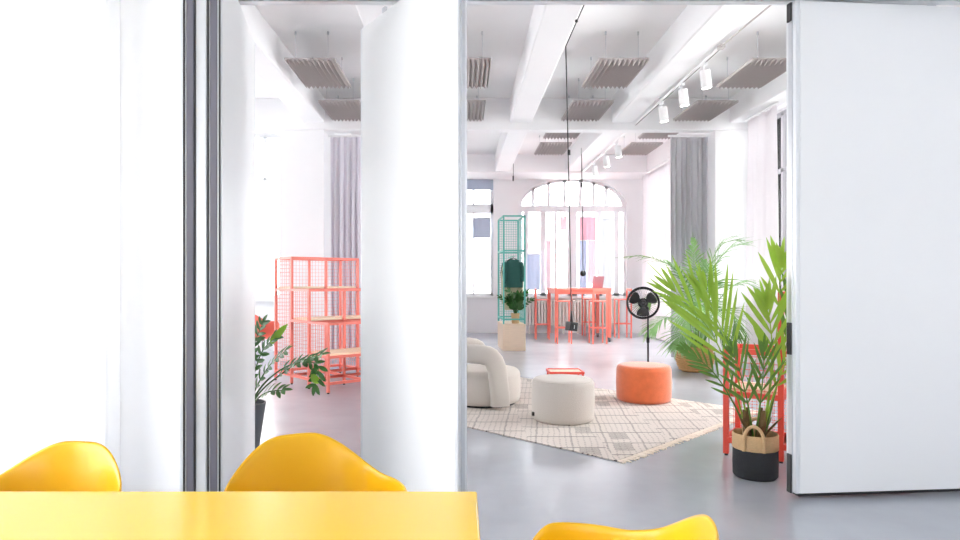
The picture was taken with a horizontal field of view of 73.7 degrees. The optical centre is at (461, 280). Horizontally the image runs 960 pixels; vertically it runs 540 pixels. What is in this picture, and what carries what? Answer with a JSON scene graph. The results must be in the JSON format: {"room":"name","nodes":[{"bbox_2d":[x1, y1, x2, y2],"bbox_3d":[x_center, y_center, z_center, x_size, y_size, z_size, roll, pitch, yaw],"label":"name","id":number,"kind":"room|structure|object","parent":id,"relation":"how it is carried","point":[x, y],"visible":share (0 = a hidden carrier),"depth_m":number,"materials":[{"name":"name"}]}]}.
{"room":"meeting room","nodes":[
{"label":"meeting room","id":0,"kind":"room"},
{"bbox_2d":[0,0,119,474],"bbox_3d":[-3.020,-0.400,3.755,1.960,3.500,0.150,0,0,0],"label":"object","id":1,"kind":"structure","parent":0,"point":[60,59],"depth_m":3.68,"materials":[{"name":"white paint"}]},
{"bbox_2d":[120,0,179,491],"bbox_3d":[-4.080,-0.200,3.915,4.840,3.100,0.170,0,0,0],"label":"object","id":2,"kind":"structure","parent":0,"point":[149,29],"depth_m":3.83,"materials":[{"name":"white paint"}]},
{"bbox_2d":[255,133,278,350],"bbox_3d":[-4.875,-0.860,12.450,3.250,4.420,0.300,0,0,0],"label":"wall","id":3,"kind":"structure","parent":0,"point":[262,309],"depth_m":12.30,"materials":[{"name":"white paint"}]},
{"bbox_2d":[255,134,278,301],"bbox_3d":[-4.650,-1.225,12.335,2.600,3.250,0.270,0,0,0],"label":"window","id":4,"kind":"structure","parent":3,"relation":"in","point":[258,298],"depth_m":12.40,"materials":[{"name":"white"}]},
{"bbox_2d":[279,130,330,360],"bbox_3d":[-2.690,-0.590,11.040,0.760,3.880,0.620,0,0,0],"label":"window","id":5,"kind":"structure","parent":0,"point":[304,155],"depth_m":10.73,"materials":[{"name":"white glass"}]},
{"bbox_2d":[328,135,360,357],"bbox_3d":[-1.805,-0.598,11.029,1.010,3.835,0.107,0,0,0],"label":"curtain","id":6,"kind":"object","parent":5,"relation":"attached to","point":[345,150],"visible":0.47,"depth_m":11.03,"materials":[{"name":"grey fabric"}]},
{"bbox_2d":[255,5,786,164],"bbox_3d":[-0.700,-3.170,10.450,11.800,0.200,13.100,0,0,0],"label":"ceiling","id":7,"kind":"structure","parent":0,"point":[504,28],"depth_m":8.31,"materials":[{"name":"paint"}]},
{"bbox_2d":[240,5,324,122],"bbox_3d":[-2.480,-2.860,7.390,0.360,0.420,6.680,0,0,0],"label":"ceiling beam","id":8,"kind":"structure","parent":7,"relation":"attached to","point":[271,68],"depth_m":8.33,"materials":[{"name":"paint"}]},
{"bbox_2d":[284,31,350,88],"bbox_3d":[-1.850,-2.867,8.330,0.616,0.406,1.100,0,0,0],"label":"acoustic panel","id":9,"kind":"object","parent":7,"relation":"hanging from","point":[318,72],"visible":1,"depth_m":8.22,"materials":[{"name":"grey fabric"}]},
{"bbox_2d":[318,78,360,121],"bbox_3d":[-1.850,-2.867,10.150,0.616,0.406,1.100,0,0,0],"label":"acoustic panel","id":10,"kind":"object","parent":7,"relation":"hanging from","point":[345,110],"visible":0.75,"depth_m":9.99,"materials":[{"name":"grey fabric"}]},
{"bbox_2d":[327,133,351,134],"bbox_3d":[-2.480,-2.860,13.220,0.360,0.420,4.560,0,0,0],"label":"ceiling beam","id":11,"kind":"structure","parent":7,"relation":"attached to","point":[327,133],"depth_m":12.02,"materials":[{"name":"paint"}]},
{"bbox_2d":[356,5,392,26],"bbox_3d":[-0.850,-2.860,7.390,0.360,0.420,6.680,0,0,0],"label":"ceiling beam","id":12,"kind":"structure","parent":7,"relation":"attached to","point":[368,13],"depth_m":6.30,"materials":[{"name":"paint"}]},
{"bbox_2d":[467,86,485,121],"bbox_3d":[0.050,-2.867,10.150,0.616,0.406,1.100,0,0,0],"label":"acoustic panel","id":13,"kind":"object","parent":7,"relation":"hanging from","point":[475,108],"visible":0.39,"depth_m":10.02,"materials":[{"name":"grey fabric"}]},
{"bbox_2d":[467,31,490,88],"bbox_3d":[0.050,-2.867,8.330,0.616,0.406,1.100,0,0,0],"label":"acoustic panel","id":14,"kind":"object","parent":7,"relation":"hanging from","point":[478,69],"visible":0.46,"depth_m":8.20,"materials":[{"name":"grey fabric"}]},
{"bbox_2d":[255,98,747,132],"bbox_3d":[-0.690,-2.800,10.835,11.020,0.540,0.210,0,0,0],"label":"cross beam","id":15,"kind":"structure","parent":7,"relation":"attached to","point":[272,115],"depth_m":10.73,"materials":[{"name":"paint"}]},
{"bbox_2d":[495,133,526,170],"bbox_3d":[0.985,-2.860,13.220,0.370,0.420,4.560,0,0,0],"label":"ceiling beam","id":16,"kind":"structure","parent":7,"relation":"attached to","point":[509,144],"depth_m":13.20,"materials":[{"name":"paint"}]},
{"bbox_2d":[510,5,582,122],"bbox_3d":[0.985,-2.860,7.390,0.370,0.420,6.680,0,0,0],"label":"ceiling beam","id":17,"kind":"structure","parent":7,"relation":"attached to","point":[550,27],"depth_m":7.66,"materials":[{"name":"paint"}]},
{"bbox_2d":[565,5,583,330],"bbox_3d":[1.127,-1.049,5.554,0.156,3.185,2.866,0,0,2],"label":"socket","id":18,"kind":"object","parent":17,"relation":"hanging from","point":[571,326],"visible":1,"depth_m":6.91,"materials":[{"name":"black plastic"}]},
{"bbox_2d":[534,135,571,155],"bbox_3d":[1.840,-2.867,13.050,0.616,0.406,1.100,0,0,0],"label":"acoustic panel","id":19,"kind":"object","parent":7,"relation":"hanging from","point":[544,148],"visible":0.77,"depth_m":12.96,"materials":[{"name":"grey fabric"}]},
{"bbox_2d":[467,154,649,178],"bbox_3d":[0.885,-2.850,16.050,7.870,0.440,1.100,0,0,0],"label":"cross beam","id":20,"kind":"structure","parent":7,"relation":"attached to","point":[479,166],"depth_m":15.50,"materials":[{"name":"paint"}]},
{"bbox_2d":[543,133,579,139],"bbox_3d":[1.840,-2.867,11.510,0.616,0.406,1.100,0,0,0],"label":"acoustic panel","id":21,"kind":"object","parent":7,"relation":"hanging from","point":[547,135],"visible":0.2,"depth_m":11.82,"materials":[{"name":"grey fabric"}]},
{"bbox_2d":[561,78,613,121],"bbox_3d":[1.970,-2.867,10.150,0.616,0.406,1.100,0,0,0],"label":"acoustic panel","id":22,"kind":"object","parent":7,"relation":"hanging from","point":[578,110],"visible":0.91,"depth_m":10.04,"materials":[{"name":"grey fabric"}]},
{"bbox_2d":[565,133,620,170],"bbox_3d":[2.680,-2.860,13.220,0.360,0.420,4.560,0,0,0],"label":"ceiling beam","id":23,"kind":"structure","parent":7,"relation":"attached to","point":[590,145],"depth_m":13.28,"materials":[{"name":"paint"}]},
{"bbox_2d":[580,153,585,275],"bbox_3d":[2.533,-1.441,13.400,0.124,2.687,0.124,0,0,0],"label":"socket","id":24,"kind":"object","parent":23,"relation":"hanging from","point":[582,273],"visible":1,"depth_m":13.39,"materials":[{"name":"black plastic"}]},
{"bbox_2d":[583,133,626,171],"bbox_3d":[2.900,-2.620,13.250,0.036,0.032,4.100,0,0,0],"label":"track","id":25,"kind":"object","parent":23,"relation":"attached to","point":[623,134],"visible":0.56,"depth_m":12.77,"materials":[{"name":"white metal"}]},
{"bbox_2d":[592,162,597,175],"bbox_3d":[2.929,-2.458,14.125,0.177,0.287,0.126,0,0,-35],"label":"spotlight","id":26,"kind":"object","parent":25,"relation":"attached to","point":[594,168],"visible":1,"depth_m":14.08,"materials":[{"name":"white paint"}]},
{"bbox_2d":[603,152,609,166],"bbox_3d":[2.929,-2.458,13.025,0.177,0.287,0.126,0,0,-35],"label":"spotlight","id":27,"kind":"object","parent":25,"relation":"attached to","point":[606,163],"visible":1,"depth_m":12.98,"materials":[{"name":"white paint"}]},
{"bbox_2d":[614,142,621,157],"bbox_3d":[2.929,-2.458,12.025,0.177,0.287,0.126,0,0,-35],"label":"spotlight","id":28,"kind":"object","parent":25,"relation":"attached to","point":[618,152],"visible":1,"depth_m":11.98,"materials":[{"name":"white paint"}]},
{"bbox_2d":[582,31,648,88],"bbox_3d":[1.970,-2.867,8.330,0.616,0.406,1.100,0,0,0],"label":"acoustic panel","id":29,"kind":"object","parent":7,"relation":"hanging from","point":[615,72],"visible":1,"depth_m":8.23,"materials":[{"name":"grey fabric"}]},
{"bbox_2d":[622,136,662,155],"bbox_3d":[3.620,-2.867,13.050,0.616,0.406,1.100,0,0,0],"label":"acoustic panel","id":30,"kind":"object","parent":7,"relation":"hanging from","point":[641,148],"visible":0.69,"depth_m":12.89,"materials":[{"name":"grey fabric"}]},
{"bbox_2d":[638,133,677,139],"bbox_3d":[3.620,-2.867,11.510,0.616,0.406,1.100,0,0,0],"label":"acoustic panel","id":31,"kind":"object","parent":7,"relation":"hanging from","point":[643,135],"visible":0.18,"depth_m":11.81,"materials":[{"name":"grey fabric"}]},
{"bbox_2d":[647,133,709,170],"bbox_3d":[4.650,-2.860,13.220,0.340,0.420,4.560,0,0,0],"label":"ceiling beam","id":32,"kind":"structure","parent":7,"relation":"attached to","point":[660,154],"depth_m":14.45,"materials":[{"name":"paint"}]},
{"bbox_2d":[642,159,670,342],"bbox_3d":[4.502,-0.662,14.750,0.129,3.965,2.500,0,0,0],"label":"curtain","id":33,"kind":"object","parent":32,"relation":"hanging from","point":[656,230],"visible":0.7,"depth_m":14.62,"materials":[{"name":"white fabric"}]},
{"bbox_2d":[611,5,757,122],"bbox_3d":[2.680,-2.860,7.390,0.360,0.420,6.680,0,0,0],"label":"ceiling beam","id":34,"kind":"structure","parent":7,"relation":"attached to","point":[698,28],"depth_m":7.67,"materials":[{"name":"paint"}]},
{"bbox_2d":[634,5,771,124],"bbox_3d":[2.914,-2.628,7.380,0.089,0.061,6.640,0,0,0],"label":"track","id":35,"kind":"object","parent":34,"relation":"attached to","point":[720,46],"visible":0.96,"depth_m":7.89,"materials":[{"name":"white metal"}]},
{"bbox_2d":[658,101,668,121],"bbox_3d":[2.929,-2.458,9.325,0.177,0.287,0.126,0,0,-35],"label":"spotlight","id":36,"kind":"object","parent":35,"relation":"attached to","point":[663,113],"visible":1,"depth_m":9.28,"materials":[{"name":"white paint"}]},
{"bbox_2d":[678,83,688,106],"bbox_3d":[2.929,-2.458,8.475,0.177,0.287,0.126,0,0,-35],"label":"spotlight","id":37,"kind":"object","parent":35,"relation":"attached to","point":[682,93],"visible":1,"depth_m":8.43,"materials":[{"name":"white paint"}]},
{"bbox_2d":[699,63,711,88],"bbox_3d":[2.929,-2.458,7.705,0.177,0.287,0.126,0,0,-35],"label":"spotlight","id":38,"kind":"object","parent":35,"relation":"attached to","point":[705,74],"visible":1,"depth_m":7.66,"materials":[{"name":"white paint"}]},
{"bbox_2d":[673,89,738,121],"bbox_3d":[3.840,-2.867,10.150,0.616,0.406,1.100,0,0,0],"label":"acoustic panel","id":39,"kind":"object","parent":7,"relation":"hanging from","point":[704,110],"visible":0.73,"depth_m":10.03,"materials":[{"name":"grey fabric"}]},
{"bbox_2d":[717,31,785,88],"bbox_3d":[3.840,-2.867,8.330,0.616,0.406,1.100,0,0,0],"label":"acoustic panel","id":40,"kind":"object","parent":7,"relation":"hanging from","point":[757,72],"visible":0.78,"depth_m":8.27,"materials":[{"name":"grey fabric"}]},
{"bbox_2d":[730,5,959,122],"bbox_3d":[4.650,-2.860,7.390,0.340,0.420,6.680,0,0,0],"label":"ceiling beam","id":41,"kind":"structure","parent":7,"relation":"attached to","point":[752,101],"depth_m":9.75,"materials":[{"name":"paint"}]},
{"bbox_2d":[745,102,778,369],"bbox_3d":[4.661,-0.662,9.975,0.141,3.965,1.050,0,0,0],"label":"window","id":42,"kind":"structure","parent":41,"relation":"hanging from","point":[762,222],"depth_m":9.88,"materials":[{"name":"white glass"}]},
{"bbox_2d":[467,179,642,332],"bbox_3d":[1.035,-0.860,16.775,8.170,4.420,0.350,0,0,0],"label":"wall","id":43,"kind":"structure","parent":0,"point":[482,313],"depth_m":16.60,"materials":[{"name":"white paint"}]},
{"bbox_2d":[467,179,492,189],"bbox_3d":[0.033,-2.544,16.660,1.589,0.350,0.024,0,0,0],"label":"roller blind","id":44,"kind":"object","parent":43,"relation":"attached to","point":[472,184],"visible":0.34,"depth_m":16.66,"materials":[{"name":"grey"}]},
{"bbox_2d":[467,190,495,297],"bbox_3d":[0.035,-1.110,16.650,1.690,3.120,0.300,0,0,0],"label":"window","id":45,"kind":"structure","parent":43,"relation":"in","point":[473,208],"depth_m":16.72,"materials":[{"name":"white"}]},
{"bbox_2d":[473,218,489,237],"bbox_3d":[0.514,-1.386,16.660,0.496,0.533,0.024,0,0,0],"label":"roller blind","id":46,"kind":"object","parent":45,"relation":"attached to","point":[481,226],"visible":1,"depth_m":16.66,"materials":[{"name":"blue fabric"}]},
{"bbox_2d":[467,179,625,297],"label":"window","id":47,"kind":"structure","parent":43,"relation":"in","point":[542,210],"depth_m":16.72,"materials":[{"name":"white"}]},
{"bbox_2d":[527,254,539,289],"bbox_3d":[1.868,-0.240,16.660,0.365,0.949,0.024,0,0,0],"label":"banner","id":48,"kind":"object","parent":47,"relation":"hanging from","point":[533,260],"visible":0.98,"depth_m":16.66,"materials":[{"name":"blue"}]},
{"bbox_2d":[546,241,550,289],"bbox_3d":[2.252,-0.409,16.660,0.170,1.288,0.024,0,0,0],"label":"banner","id":49,"kind":"object","parent":47,"relation":"hanging from","point":[548,243],"visible":0.95,"depth_m":16.67,"materials":[{"name":"pink"}]},
{"bbox_2d":[560,217,566,229],"bbox_3d":[2.642,-1.503,16.660,0.222,0.350,0.024,0,0,0],"label":"banner","id":50,"kind":"object","parent":47,"relation":"hanging from","point":[563,220],"visible":1,"depth_m":16.66,"materials":[{"name":"pink fabric"}]},
{"bbox_2d":[579,240,587,287],"bbox_3d":[3.156,-0.364,16.660,0.235,1.405,0.024,0,0,0],"label":"banner","id":51,"kind":"object","parent":47,"relation":"hanging from","point":[582,267],"visible":0.77,"depth_m":16.66,"materials":[{"name":"blue"}]},
{"bbox_2d":[579,217,595,239],"bbox_3d":[3.273,-1.373,16.660,0.470,0.611,0.024,0,0,0],"label":"banner","id":52,"kind":"object","parent":47,"relation":"hanging from","point":[589,223],"visible":0.93,"depth_m":16.66,"materials":[{"name":"pink fabric"}]},
{"bbox_2d":[587,240,596,283],"bbox_3d":[3.378,-0.494,16.660,0.261,1.144,0.024,0,0,0],"label":"banner","id":53,"kind":"object","parent":47,"relation":"hanging from","point":[591,244],"visible":0.94,"depth_m":16.66,"materials":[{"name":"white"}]},
{"bbox_2d":[602,219,612,291],"bbox_3d":[3.788,-0.670,16.660,0.326,1.912,0.024,0,0,0],"label":"banner","id":54,"kind":"object","parent":47,"relation":"hanging from","point":[607,224],"visible":0.94,"depth_m":16.66,"materials":[{"name":"white"}]},
{"bbox_2d":[255,333,959,539],"bbox_3d":[-0.700,1.410,6.700,11.800,0.120,20.600,0,0,0],"label":"floor","id":55,"kind":"structure","parent":0,"point":[522,487],"depth_m":4.31,"materials":[{"name":"concrete"}]},
{"bbox_2d":[0,441,121,491],"bbox_3d":[-1.301,0.940,1.831,0.568,0.825,0.572,0,0,-7],"label":"shell chair","id":56,"kind":"object","parent":55,"relation":"on","point":[66,466],"visible":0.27,"depth_m":2.08,"materials":[{"name":"yellow plastic"}]},
{"bbox_2d":[0,492,479,539],"bbox_3d":[-1.028,0.980,1.420,2.144,0.740,0.880,0,0,0],"label":"meeting table","id":57,"kind":"object","parent":55,"relation":"on","point":[23,515],"visible":1,"depth_m":1.66,"materials":[{"name":"yellow paint"}]},
{"bbox_2d":[255,315,280,364],"bbox_3d":[-3.211,0.940,10.203,0.572,0.825,0.568,0,0,13],"label":"shell chair","id":58,"kind":"object","parent":55,"relation":"on","point":[269,329],"visible":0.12,"depth_m":10.42,"materials":[{"name":"red plastic"}]},
{"bbox_2d":[255,314,329,448],"bbox_3d":[-1.615,0.786,5.076,1.295,1.128,0.372,0,0,24],"label":"potted plant","id":59,"kind":"object","parent":55,"relation":"on","point":[260,404],"visible":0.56,"depth_m":5.05,"materials":[{"name":"green plant"}]},
{"bbox_2d":[224,432,406,491],"bbox_3d":[-0.458,0.940,1.958,0.568,0.825,0.572,0,0,-43],"label":"shell chair","id":60,"kind":"object","parent":55,"relation":"on","point":[297,462],"visible":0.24,"depth_m":2.20,"materials":[{"name":"yellow plastic"}]},
{"bbox_2d":[274,256,360,393],"bbox_3d":[-1.693,0.515,8.518,1.032,1.670,1.464,0,0,-41],"label":"shelf","id":61,"kind":"object","parent":55,"relation":"on","point":[342,320],"visible":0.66,"depth_m":8.49,"materials":[{"name":"orange metal"}]},
{"bbox_2d":[498,215,525,350],"bbox_3d":[0.985,0.040,12.826,0.440,2.620,0.950,0,0,-3],"label":"clothes rack","id":62,"kind":"object","parent":55,"relation":"on","point":[511,337],"visible":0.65,"depth_m":12.36,"materials":[{"name":"green metal"}]},
{"bbox_2d":[501,266,522,309],"bbox_3d":[0.994,0.035,12.649,0.450,1.070,0.156,0,0,-3],"label":"jacket","id":63,"kind":"object","parent":62,"relation":"hanging from","point":[506,307],"visible":0.14,"depth_m":12.60,"materials":[{"name":"fabric"}]},
{"bbox_2d":[502,255,523,287],"bbox_3d":[1.004,-0.185,12.468,0.450,0.630,0.154,0,0,-3],"label":"jacket","id":64,"kind":"object","parent":62,"relation":"hanging from","point":[513,269],"visible":1,"depth_m":12.43,"materials":[{"name":"green fabric"}]},
{"bbox_2d":[497,287,534,323],"bbox_3d":[1.052,0.469,12.457,0.777,0.718,0.360,0,0,0],"label":"potted plant","id":65,"kind":"object","parent":62,"relation":"on","point":[514,300],"visible":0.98,"depth_m":12.43,"materials":[{"name":"green plant"}]},
{"bbox_2d":[534,289,549,338],"bbox_3d":[1.869,0.765,14.950,0.329,1.170,0.330,0,0,2],"label":"bar stool","id":66,"kind":"object","parent":55,"relation":"on","point":[535,290],"visible":1,"depth_m":14.81,"materials":[{"name":"metal"}]},
{"bbox_2d":[526,300,567,333],"bbox_3d":[2.170,0.920,16.470,1.100,0.860,0.140,0,0,0],"label":"radiator","id":67,"kind":"object","parent":55,"relation":"on","point":[541,304],"visible":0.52,"depth_m":16.40,"materials":[{"name":"white metal"}]},
{"bbox_2d":[555,289,571,343],"bbox_3d":[2.200,0.765,13.899,0.330,1.170,0.329,0,0,0],"label":"bar stool","id":68,"kind":"object","parent":55,"relation":"on","point":[558,290],"visible":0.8,"depth_m":13.74,"materials":[{"name":"metal"}]},
{"bbox_2d":[547,288,610,341],"bbox_3d":[2.680,0.755,14.800,1.242,1.190,1.320,0,0,0],"label":"bar table","id":69,"kind":"object","parent":55,"relation":"on","point":[549,290],"visible":0.66,"depth_m":14.17,"materials":[{"name":"metal"}]},
{"bbox_2d":[587,276,603,287],"bbox_3d":[3.072,0.026,14.717,0.280,0.266,0.290,0,0,-20],"label":"laptop","id":70,"kind":"object","parent":69,"relation":"on","point":[598,281],"visible":1,"depth_m":14.61,"materials":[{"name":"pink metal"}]},
{"bbox_2d":[582,294,596,335],"bbox_3d":[3.140,0.765,15.751,0.330,1.170,0.329,0,0,-2],"label":"bar stool","id":71,"kind":"object","parent":55,"relation":"on","point":[584,321],"visible":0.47,"depth_m":15.60,"materials":[{"name":"metal"}]},
{"bbox_2d":[573,300,617,333],"bbox_3d":[3.460,0.920,16.470,1.200,0.860,0.140,0,0,0],"label":"radiator","id":72,"kind":"object","parent":55,"relation":"on","point":[577,304],"visible":0.43,"depth_m":16.41,"materials":[{"name":"white metal"}]},
{"bbox_2d":[588,289,607,343],"bbox_3d":[2.940,0.765,13.850,0.330,1.170,0.329,0,0,-4],"label":"bar stool","id":73,"kind":"object","parent":55,"relation":"on","point":[593,290],"visible":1,"depth_m":13.70,"materials":[{"name":"metal"}]},
{"bbox_2d":[467,377,757,463],"bbox_3d":[1.004,1.343,6.812,2.670,0.011,3.291,0,0,-45],"label":"rug","id":74,"kind":"object","parent":55,"relation":"on","point":[620,431],"visible":0.68,"depth_m":5.92,"materials":[{"name":"fabric"}]},
{"bbox_2d":[467,338,520,408],"bbox_3d":[0.186,0.992,7.051,0.915,0.690,0.987,0,0,0],"label":"lounge chair","id":75,"kind":"object","parent":74,"relation":"on","point":[491,383],"visible":0.53,"depth_m":6.63,"materials":[{"name":"beige fabric"}]},
{"bbox_2d":[531,374,594,424],"bbox_3d":[0.975,1.134,6.200,0.615,0.406,0.608,0,0,0],"label":"pouf","id":76,"kind":"object","parent":74,"relation":"on","point":[557,399],"visible":1,"depth_m":5.95,"materials":[{"name":"beige fabric"}]},
{"bbox_2d":[546,368,584,375],"bbox_3d":[1.190,1.183,7.400,0.396,0.307,0.316,0,0,0],"label":"side table","id":77,"kind":"object","parent":74,"relation":"on","point":[577,371],"visible":0.68,"depth_m":7.36,"materials":[{"name":"red metal"}]},
{"bbox_2d":[616,362,671,404],"bbox_3d":[2.040,1.134,7.190,0.608,0.406,0.608,0,0,0],"label":"pouf","id":78,"kind":"object","parent":74,"relation":"on","point":[647,383],"visible":1,"depth_m":6.94,"materials":[{"name":"orange fabric"}]},
{"bbox_2d":[614,288,631,338],"bbox_3d":[3.821,0.765,15.200,0.329,1.170,0.330,0,0,-5],"label":"bar stool","id":79,"kind":"object","parent":55,"relation":"on","point":[627,290],"visible":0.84,"depth_m":15.07,"materials":[{"name":"metal"}]},
{"bbox_2d":[533,514,718,539],"bbox_3d":[0.273,0.940,1.450,0.572,0.825,0.568,0,0,-3],"label":"shell chair","id":80,"kind":"object","parent":55,"relation":"on","point":[700,526],"visible":1,"depth_m":1.66,"materials":[{"name":"yellow plastic"}]},
{"bbox_2d":[626,287,659,361],"bbox_3d":[2.351,0.710,8.300,0.463,1.279,0.340,0,0,0],"label":"pedestal fan","id":81,"kind":"object","parent":55,"relation":"on","point":[643,303],"visible":0.91,"depth_m":8.23,"materials":[{"name":"black metal"}]},
{"bbox_2d":[616,234,760,372],"bbox_3d":[3.400,0.304,9.364,1.924,2.092,1.578,0,0,33],"label":"potted palm","id":82,"kind":"object","parent":55,"relation":"on","point":[681,363],"visible":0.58,"depth_m":9.35,"materials":[{"name":"plant"}]},
{"bbox_2d":[676,344,713,372],"bbox_3d":[3.500,1.163,9.620,0.524,0.375,0.524,0,0,0],"label":"basket","id":83,"kind":"object","parent":82,"relation":"attached to","point":[681,363],"depth_m":9.44,"materials":[{"name":"wicker"}]},
{"bbox_2d":[647,235,785,481],"bbox_3d":[1.853,0.516,4.373,1.339,1.668,0.387,0,0,-10],"label":"potted palm","id":84,"kind":"object","parent":55,"relation":"on","point":[755,449],"visible":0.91,"depth_m":4.32,"materials":[{"name":"green plant"}]},
{"bbox_2d":[732,447,778,481],"bbox_3d":[2.030,1.252,4.430,0.294,0.196,0.294,0,0,0],"label":"pot","id":85,"kind":"object","parent":84,"relation":"attached to","point":[756,465],"depth_m":4.31,"materials":[{"name":"black fabric"}]},
{"bbox_2d":[723,291,785,463],"bbox_3d":[2.644,0.515,4.810,1.194,1.670,0.460,0,0,35],"label":"chair","id":86,"kind":"object","parent":55,"relation":"on","point":[780,396],"visible":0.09,"depth_m":4.93,"materials":[{"name":"red metal"}]},
{"bbox_2d":[707,130,747,360],"bbox_3d":[4.530,-0.590,11.040,0.580,3.880,0.620,0,0,0],"label":"window","id":87,"kind":"structure","parent":0,"point":[727,149],"depth_m":10.73,"materials":[{"name":"white glass"}]},
{"bbox_2d":[668,135,707,357],"bbox_3d":[3.910,-0.598,11.030,0.720,3.835,0.115,0,0,0],"label":"curtain","id":88,"kind":"object","parent":87,"relation":"attached to","point":[688,153],"visible":0.62,"depth_m":11.03,"materials":[{"name":"grey fabric"}]},
{"bbox_2d":[777,103,785,370],"bbox_3d":[4.970,-0.860,10.505,0.300,4.420,12.890,0,0,0],"label":"wall","id":89,"kind":"structure","parent":0,"point":[782,107],"depth_m":9.65,"materials":[{"name":"white paint"}]},
{"bbox_2d":[777,109,785,290],"bbox_3d":[4.940,-1.100,9.800,0.080,3.000,1.800,0,0,0],"label":"window","id":90,"kind":"structure","parent":89,"relation":"in","point":[781,117],"depth_m":9.81,"materials":[{"name":"grey"}]},
{"bbox_3d":[-0.700,-2.440,3.980,11.600,1.260,0.160,0,0,0],"label":"wall header","id":91,"kind":"structure","parent":0,"visible":0},
{"bbox_2d":[238,0,959,4],"bbox_3d":[1.720,-1.780,3.980,6.760,0.060,0.160,0,0,0],"label":"rail","id":92,"kind":"object","parent":91,"relation":"attached to","point":[242,2],"visible":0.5,"depth_m":4.02,"materials":[{"name":"silver metal"}]},
{"bbox_2d":[180,0,206,491],"bbox_3d":[-1.547,-0.226,4.033,0.137,3.128,1.270,0,0,-10],"label":"partition panel","id":93,"kind":"object","parent":92,"relation":"hanging from","point":[193,13],"visible":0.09,"depth_m":3.41,"materials":[{"name":"metal"}]},
{"bbox_2d":[207,0,254,491],"bbox_3d":[-1.433,-0.226,4.038,0.075,3.128,1.270,0,0,-10],"label":"partition panel","id":94,"kind":"object","parent":92,"relation":"hanging from","point":[230,41],"visible":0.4,"depth_m":3.62,"materials":[{"name":"laminate"}]},
{"bbox_2d":[361,0,466,491],"bbox_3d":[-0.336,-0.226,3.938,0.062,3.128,1.220,0,0,-34],"label":"partition panel","id":95,"kind":"object","parent":92,"relation":"hanging from","point":[414,54],"visible":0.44,"depth_m":3.81,"materials":[{"name":"laminate"}]},
{"bbox_2d":[786,0,959,496],"bbox_3d":[2.678,-0.226,4.056,1.282,3.128,0.100,0,0,-5],"label":"partition panel","id":96,"kind":"object","parent":92,"relation":"hanging from","point":[873,90],"visible":1,"depth_m":4.00,"materials":[{"name":"paint"}]},
{"label":"outside","id":97,"kind":"structure","parent":0,"visible":0},
{"bbox_3d":[0.000,1.700,10.000,120.000,0.300,120.000,0,0,0],"label":"street","id":98,"kind":"object","parent":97,"visible":0},
{"bbox_2d":[255,165,278,294],"bbox_3d":[-13.000,-3.450,31.462,18.000,10.000,9.075,0,0,0],"label":"house","id":99,"kind":"structure","parent":98,"relation":"on","point":[266,195],"depth_m":26.94,"materials":[{"name":"white paint"}]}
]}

